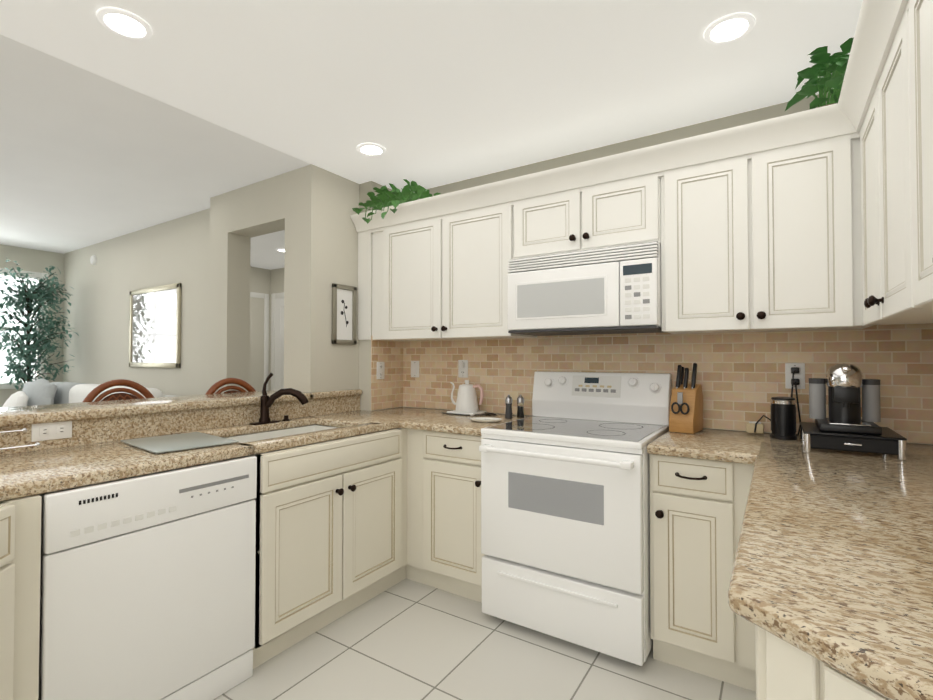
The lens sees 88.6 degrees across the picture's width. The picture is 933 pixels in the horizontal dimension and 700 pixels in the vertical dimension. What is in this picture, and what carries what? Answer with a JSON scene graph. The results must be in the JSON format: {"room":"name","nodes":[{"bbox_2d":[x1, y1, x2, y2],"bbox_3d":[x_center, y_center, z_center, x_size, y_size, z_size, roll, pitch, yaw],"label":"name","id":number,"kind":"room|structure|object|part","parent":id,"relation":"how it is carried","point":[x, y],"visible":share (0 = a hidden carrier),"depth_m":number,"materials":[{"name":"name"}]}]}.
{"room":"kitchen","nodes":[
{"label":"kitchen","id":0,"kind":"room"},
{"bbox_2d":[0,244,63,407],"bbox_3d":[-5.991,0.093,3.426,0.120,2.460,5.100,-1,-1,33],"label":"wall","id":1,"kind":"structure","parent":0,"point":[33,260],"depth_m":5.31,"materials":[{"name":"paint"}]},
{"bbox_2d":[0,268,48,388],"bbox_3d":[-5.175,-0.232,4.631,0.140,1.270,1.720,-1,-1,33],"label":"window","id":2,"kind":"structure","parent":1,"relation":"in","point":[4,381],"depth_m":5.14,"materials":[{"name":"white glass"}]},
{"bbox_2d":[62,208,209,395],"bbox_3d":[-3.211,0.113,4.571,3.300,2.460,0.045,-1,-1,33],"label":"wall","id":3,"kind":"structure","parent":0,"point":[177,250],"depth_m":4.52,"materials":[{"name":"paint"}]},
{"bbox_2d":[90,255,96,264],"bbox_3d":[-3.904,-0.941,4.991,0.104,0.104,0.031,-1,-1,33],"label":"smoke detector","id":4,"kind":"object","parent":3,"relation":"attached to","point":[93,259],"visible":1,"depth_m":4.97,"materials":[{"name":"white plastic"}]},
{"bbox_2d":[129,283,180,367],"bbox_3d":[-2.793,-0.203,4.265,0.920,0.720,0.022,-1,-1,33],"label":"wall mirror","id":5,"kind":"object","parent":3,"relation":"attached to","point":[154,327],"visible":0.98,"depth_m":4.24,"materials":[{"name":"beige mirror"}]},
{"bbox_2d":[209,175,280,393],"bbox_3d":[-1.497,0.092,3.383,0.870,2.460,0.180,-1,-1,33],"label":"wall","id":6,"kind":"structure","parent":0,"point":[239,215],"depth_m":3.47,"materials":[{"name":"paint"}]},
{"bbox_2d":[249,266,269,390],"bbox_3d":[-3.204,0.132,5.685,0.100,2.460,1.830,-1,-1,33],"label":"wall","id":7,"kind":"structure","parent":0,"point":[266,281],"depth_m":6.30,"materials":[{"name":"paint"}]},
{"bbox_2d":[250,292,283,390],"bbox_3d":[-2.537,0.299,5.820,1.031,2.130,0.919,-1,-1,33],"label":"door frame","id":8,"kind":"structure","parent":7,"relation":"attached to","point":[277,339],"depth_m":6.36,"materials":[{"name":"white"}]},
{"bbox_2d":[269,268,283,389],"bbox_3d":[-1.265,0.130,5.607,3.440,2.460,0.100,-1,-1,33],"label":"wall","id":9,"kind":"structure","parent":0,"point":[276,275],"depth_m":6.42,"materials":[{"name":"paint"}]},
{"bbox_2d":[281,164,359,392],"bbox_3d":[-0.510,0.100,3.847,0.259,2.460,2.033,-1,-1,33],"label":"wall","id":10,"kind":"structure","parent":0,"point":[308,209],"depth_m":3.03,"materials":[{"name":"paint"}]},
{"bbox_2d":[0,389,447,492],"bbox_3d":[-1.304,0.443,2.139,1.020,0.394,3.148,-1,-1,33],"label":"countertop","id":11,"kind":"structure","parent":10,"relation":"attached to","point":[94,453],"depth_m":2.06,"materials":[{"name":"stone"}]},
{"bbox_2d":[0,428,40,449],"bbox_3d":[-1.669,0.329,1.559,0.180,0.094,0.394,-1,-1,33],"label":"towel rack","id":12,"kind":"object","parent":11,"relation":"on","point":[24,430],"visible":1,"depth_m":1.67,"materials":[{"name":"white metal"}]},
{"bbox_2d":[31,421,71,441],"bbox_3d":[-1.612,0.314,1.859,0.008,0.070,0.124,-1,-1,33],"label":"outlet","id":13,"kind":"object","parent":11,"relation":"attached to","point":[50,431],"visible":1,"depth_m":1.86,"materials":[{"name":"white plastic"}]},
{"bbox_2d":[120,432,238,453],"bbox_3d":[-1.183,0.378,1.968,0.400,0.010,0.300,-1,-1,39],"label":"glass cutting board","id":14,"kind":"object","parent":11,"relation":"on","point":[171,443],"visible":1,"depth_m":1.95,"materials":[{"name":"white"}]},
{"bbox_2d":[249,372,308,424],"bbox_3d":[-0.997,0.257,2.555,0.215,0.273,0.225,-1,-1,33],"label":"faucet","id":15,"kind":"object","parent":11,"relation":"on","point":[266,401],"visible":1,"depth_m":2.56,"materials":[{"name":"black metal"}]},
{"bbox_2d":[332,283,356,344],"bbox_3d":[-0.803,-0.232,3.143,0.020,0.390,0.202,-1,-1,33],"label":"picture frame","id":16,"kind":"object","parent":10,"relation":"attached to","point":[344,314],"visible":1,"depth_m":3.14,"materials":[{"name":"grey metal"}]},
{"bbox_2d":[359,181,396,410],"bbox_3d":[-0.598,0.092,3.369,0.114,2.460,0.329,-1,-1,33],"label":"wall","id":17,"kind":"structure","parent":0,"point":[365,188],"depth_m":3.23,"materials":[{"name":"paint"}]},
{"bbox_2d":[371,336,402,410],"bbox_3d":[-0.554,0.156,3.323,0.007,0.501,0.299,-1,-1,33],"label":"backsplash","id":18,"kind":"structure","parent":17,"relation":"attached to","point":[386,393],"depth_m":3.32,"materials":[{"name":"tile"}]},
{"bbox_2d":[377,362,384,378],"bbox_3d":[-0.585,0.140,3.260,0.008,0.118,0.075,-1,-1,33],"label":"light switch","id":19,"kind":"object","parent":18,"relation":"attached to","point":[380,370],"visible":1,"depth_m":3.26,"materials":[{"name":"white plastic"}]},
{"bbox_2d":[0,0,862,269],"bbox_3d":[-2.476,-1.208,2.243,8.050,0.100,7.100,-1,-1,33],"label":"ceiling","id":20,"kind":"structure","parent":0,"point":[427,94],"depth_m":2.13,"materials":[{"name":"paint"}]},
{"bbox_2d":[96,7,152,39],"bbox_3d":[-1.219,-1.162,1.708,0.164,0.008,0.164,-1,-1,33],"label":"recessed light","id":21,"kind":"object","parent":20,"relation":"in","point":[124,23],"visible":1,"depth_m":1.70,"materials":[{"name":"white plastic"}]},
{"bbox_2d":[357,143,385,155],"bbox_3d":[-0.544,-1.144,2.733,0.164,0.008,0.164,-1,-1,33],"label":"recessed light","id":22,"kind":"object","parent":20,"relation":"in","point":[371,149],"visible":1,"depth_m":2.73,"materials":[{"name":"white plastic"}]},
{"bbox_2d":[704,12,754,44],"bbox_3d":[0.952,-1.161,1.733,0.164,0.008,0.164,-1,-1,33],"label":"recessed light","id":23,"kind":"object","parent":20,"relation":"in","point":[729,28],"visible":1,"depth_m":1.73,"materials":[{"name":"white plastic"}]},
{"bbox_2d":[214,578,755,699],"bbox_3d":[-2.476,1.342,2.200,8.050,0.080,7.100,-1,-1,33],"label":"floor","id":24,"kind":"structure","parent":0,"point":[406,639],"depth_m":1.97,"materials":[{"name":"tile"}]},
{"bbox_2d":[0,495,41,699],"bbox_3d":[-1.503,0.846,1.020,0.994,0.872,0.810,-1,-1,33],"label":"base cabinet","id":25,"kind":"object","parent":24,"relation":"on","point":[20,518],"depth_m":1.31,"materials":[{"name":"beige wood"}]},
{"bbox_2d":[0,258,78,390],"bbox_3d":[-4.443,0.233,4.859,0.770,2.227,0.745,-1,-1,33],"label":"ficus tree","id":26,"kind":"object","parent":24,"relation":"on","point":[28,301],"visible":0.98,"depth_m":4.82,"materials":[{"name":"green plant"}]},
{"bbox_2d":[2,378,174,406],"bbox_3d":[-3.292,0.792,3.983,2.450,1.081,0.950,-1,-1,33],"label":"sofa","id":27,"kind":"object","parent":24,"relation":"on","point":[42,391],"visible":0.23,"depth_m":4.15,"materials":[{"name":"fabric"}]},
{"bbox_2d":[82,379,154,401],"bbox_3d":[-1.847,0.738,2.636,0.379,1.144,0.470,-1,-1,33],"label":"bar stool","id":28,"kind":"object","parent":24,"relation":"on","point":[100,388],"visible":0.17,"depth_m":2.72,"materials":[{"name":"wood"}]},
{"bbox_2d":[38,456,256,699],"bbox_3d":[-1.257,0.858,1.784,0.582,0.870,0.658,-1,-1,33],"label":"dishwasher","id":29,"kind":"object","parent":24,"relation":"on","point":[147,586],"visible":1,"depth_m":1.58,"materials":[{"name":"white metal"}]},
{"bbox_2d":[5,425,411,668],"bbox_3d":[-1.113,0.863,2.012,0.630,0.872,3.140,-1,-1,33],"label":"base cabinet","id":30,"kind":"object","parent":24,"relation":"on","point":[344,526],"depth_m":2.20,"materials":[{"name":"beige wood"}]},
{"bbox_2d":[0,481,47,501],"bbox_3d":[-1.319,0.384,0.811,0.400,0.040,0.900,-1,-1,33],"label":"countertop","id":31,"kind":"structure","parent":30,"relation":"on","point":[9,490],"depth_m":1.33,"materials":[{"name":"stone"}]},
{"bbox_2d":[205,378,255,394],"bbox_3d":[-1.315,0.741,2.852,0.379,1.144,0.470,-1,-1,33],"label":"bar stool","id":32,"kind":"object","parent":24,"relation":"on","point":[213,388],"visible":0.06,"depth_m":2.94,"materials":[{"name":"wood"}]},
{"bbox_2d":[412,577,481,602],"bbox_3d":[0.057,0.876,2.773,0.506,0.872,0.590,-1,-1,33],"label":"toe kick","id":33,"kind":"object","parent":24,"relation":"on","point":[413,578],"depth_m":2.58,"materials":[{"name":"beige wood"}]},
{"bbox_2d":[412,429,484,600],"bbox_3d":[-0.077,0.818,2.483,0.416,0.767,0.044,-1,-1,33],"label":"base cabinet","id":34,"kind":"object","parent":24,"relation":"on","point":[446,467],"depth_m":2.53,"materials":[{"name":"beige wood"}]},
{"bbox_2d":[479,371,671,665],"bbox_3d":[0.549,0.712,2.363,0.753,1.184,0.729,-1,-1,33],"label":"stove","id":35,"kind":"object","parent":24,"relation":"on","point":[565,526],"visible":1,"depth_m":2.12,"materials":[{"name":"white enameled metal"},{"name":"glass"},{"name":"white plastic"}]},
{"bbox_2d":[649,454,743,672],"bbox_3d":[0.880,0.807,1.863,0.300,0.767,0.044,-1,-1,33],"label":"base cabinet","id":36,"kind":"object","parent":24,"relation":"on","point":[696,515],"depth_m":1.88,"materials":[{"name":"beige wood"}]},
{"bbox_2d":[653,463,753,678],"bbox_3d":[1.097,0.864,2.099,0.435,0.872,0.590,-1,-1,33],"label":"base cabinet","id":37,"kind":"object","parent":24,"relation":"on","point":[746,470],"depth_m":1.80,"materials":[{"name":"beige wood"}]},
{"bbox_2d":[716,609,889,699],"bbox_3d":[1.080,0.847,1.125,0.657,0.872,2.245,-1,-1,33],"label":"base cabinet","id":38,"kind":"object","parent":24,"relation":"on","point":[752,658],"depth_m":0.68,"materials":[{"name":"beige wood"}]},
{"bbox_2d":[403,92,932,444],"bbox_3d":[0.790,0.081,2.738,3.130,2.460,0.120,-1,-1,33],"label":"wall","id":39,"kind":"structure","parent":0,"point":[757,115],"depth_m":2.59,"materials":[{"name":"paint"}]},
{"bbox_2d":[366,192,536,340],"bbox_3d":[-0.107,-0.455,3.050,1.061,0.764,0.341,-1,-1,33],"label":"upper cabinet","id":40,"kind":"object","parent":39,"relation":"attached to","point":[439,273],"depth_m":2.87,"materials":[{"name":"beige wood"}]},
{"bbox_2d":[352,179,440,223],"bbox_3d":[-0.435,-0.922,3.063,0.600,0.277,0.359,-1,-1,33],"label":"ivy","id":41,"kind":"object","parent":40,"relation":"on","point":[395,197],"visible":0.71,"depth_m":2.99,"materials":[{"name":"green plant"}]},
{"bbox_2d":[400,410,530,435],"bbox_3d":[0.026,0.418,2.761,0.537,0.040,0.658,-1,-1,33],"label":"countertop","id":42,"kind":"structure","parent":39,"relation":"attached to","point":[436,422],"depth_m":2.61,"materials":[{"name":"stone"}]},
{"bbox_2d":[442,380,496,415],"bbox_3d":[0.011,0.295,3.002,0.376,0.212,0.188,-1,-1,33],"label":"kettle","id":43,"kind":"object","parent":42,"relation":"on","point":[466,403],"visible":1,"depth_m":2.96,"materials":[{"name":"white plastic"}]},
{"bbox_2d":[470,417,502,422],"bbox_3d":[0.108,0.386,2.627,0.180,0.017,0.129,-1,-1,33],"label":"dish","id":44,"kind":"object","parent":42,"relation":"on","point":[483,419],"visible":0.98,"depth_m":2.64,"materials":[{"name":"white ceramic"}]},
{"bbox_2d":[505,395,512,418],"bbox_3d":[0.246,0.328,2.776,0.046,0.138,0.046,-1,-1,33],"label":"grinder","id":45,"kind":"object","parent":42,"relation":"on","point":[508,403],"visible":1,"depth_m":2.76,"materials":[{"name":"grey metal"}]},
{"bbox_2d":[517,394,523,417],"bbox_3d":[0.315,0.328,2.791,0.046,0.138,0.046,-1,-1,33],"label":"grinder","id":46,"kind":"object","parent":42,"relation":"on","point":[520,404],"visible":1,"depth_m":2.77,"materials":[{"name":"clear glass"}]},
{"bbox_2d":[514,160,661,258],"bbox_3d":[0.661,-0.669,2.555,0.766,0.353,0.341,-1,-1,33],"label":"upper cabinet","id":47,"kind":"object","parent":39,"relation":"attached to","point":[623,207],"depth_m":2.38,"materials":[{"name":"beige wood"}]},
{"bbox_2d":[507,241,663,335],"bbox_3d":[0.645,-0.290,2.522,0.760,0.399,0.406,-1,-1,33],"label":"over-the-range microwave","id":48,"kind":"object","parent":47,"relation":"attached to","point":[613,290],"visible":1,"depth_m":2.33,"materials":[{"name":"white plastic"},{"name":"grey glass"},{"name":"white painted metal"}]},
{"bbox_2d":[403,323,932,443],"bbox_3d":[0.753,0.145,2.685,2.894,0.501,0.008,-1,-1,33],"label":"backsplash","id":49,"kind":"structure","parent":39,"relation":"attached to","point":[740,377],"depth_m":2.36,"materials":[{"name":"tile"}]},
{"bbox_2d":[411,361,418,376],"bbox_3d":[-0.367,0.136,3.400,0.075,0.118,0.010,-1,-1,33],"label":"light switch","id":50,"kind":"object","parent":49,"relation":"attached to","point":[414,368],"visible":1,"depth_m":3.40,"materials":[{"name":"white plastic"}]},
{"bbox_2d":[458,360,467,377],"bbox_3d":[-0.030,0.124,3.168,0.075,0.118,0.034,-1,-1,33],"label":"outlet","id":51,"kind":"object","parent":49,"relation":"attached to","point":[462,368],"visible":1,"depth_m":3.17,"materials":[{"name":"white plastic"}]},
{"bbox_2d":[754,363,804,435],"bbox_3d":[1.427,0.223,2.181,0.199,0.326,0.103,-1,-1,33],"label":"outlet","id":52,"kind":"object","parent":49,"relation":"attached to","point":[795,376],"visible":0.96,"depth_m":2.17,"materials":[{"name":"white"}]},
{"bbox_2d":[647,428,763,463],"bbox_3d":[1.060,0.406,2.106,0.376,0.040,0.633,-1,-1,33],"label":"countertop","id":53,"kind":"structure","parent":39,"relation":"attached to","point":[731,446],"depth_m":1.94,"materials":[{"name":"stone"}]},
{"bbox_2d":[669,363,702,433],"bbox_3d":[1.055,0.226,2.300,0.110,0.326,0.182,-1,-1,41],"label":"knife block","id":54,"kind":"object","parent":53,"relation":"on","point":[686,411],"visible":1,"depth_m":2.26,"materials":[{"name":"brown wood"}]},
{"bbox_2d":[746,421,763,433],"bbox_3d":[1.350,0.362,2.236,0.070,0.052,0.045,-1,-1,33],"label":"sponge holder","id":55,"kind":"object","parent":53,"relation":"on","point":[750,426],"visible":0.94,"depth_m":2.22,"materials":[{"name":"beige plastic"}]},
{"bbox_2d":[661,120,863,333],"bbox_3d":[1.301,-0.470,2.137,0.755,0.764,0.341,-1,-1,33],"label":"upper cabinet","id":56,"kind":"object","parent":39,"relation":"attached to","point":[819,218],"depth_m":1.98,"materials":[{"name":"beige wood"}]},
{"bbox_2d":[785,37,853,110],"bbox_3d":[1.442,-1.005,1.869,0.328,0.292,0.367,-1,-1,33],"label":"pothos","id":57,"kind":"object","parent":56,"relation":"on","point":[825,74],"visible":0.6,"depth_m":1.85,"materials":[{"name":"green plant"}]},
{"bbox_2d":[728,422,932,699],"bbox_3d":[1.051,0.352,1.115,0.688,0.115,2.309,-1,-1,33],"label":"countertop","id":58,"kind":"structure","parent":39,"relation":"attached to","point":[834,561],"depth_m":0.85,"materials":[{"name":"stone"}]},
{"bbox_2d":[770,397,796,439],"bbox_3d":[1.387,0.295,2.091,0.100,0.181,0.100,-1,-1,33],"label":"milk frother","id":59,"kind":"object","parent":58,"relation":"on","point":[783,418],"visible":1,"depth_m":2.06,"materials":[{"name":"black plastic"}]},
{"bbox_2d":[809,363,881,434],"bbox_3d":[1.464,0.179,1.845,0.225,0.254,0.249,-1,-1,33],"label":"coffee machine","id":60,"kind":"object","parent":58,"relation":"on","point":[844,382],"visible":1,"depth_m":1.84,"materials":[{"name":"black plastic"}]},
{"bbox_3d":[1.477,0.344,1.853,0.290,0.074,0.330,-1,-1,33],"label":"capsule drawer body","id":61,"kind":"part","parent":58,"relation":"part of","materials":[{"name":"black plastic"}]},
{"bbox_2d":[854,0,932,327],"bbox_3d":[1.426,-0.483,1.391,0.342,0.764,0.807,-1,-1,33],"label":"upper cabinet","id":62,"kind":"object","parent":39,"relation":"attached to","point":[877,146],"depth_m":1.46,"materials":[{"name":"beige wood"}]},
{"bbox_2d":[898,0,932,311],"bbox_3d":[0.991,-0.494,0.720,0.342,0.764,0.794,-1,-1,33],"label":"upper cabinet","id":63,"kind":"object","parent":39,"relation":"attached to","point":[915,17],"depth_m":1.10,"materials":[{"name":"beige wood"}]}
]}

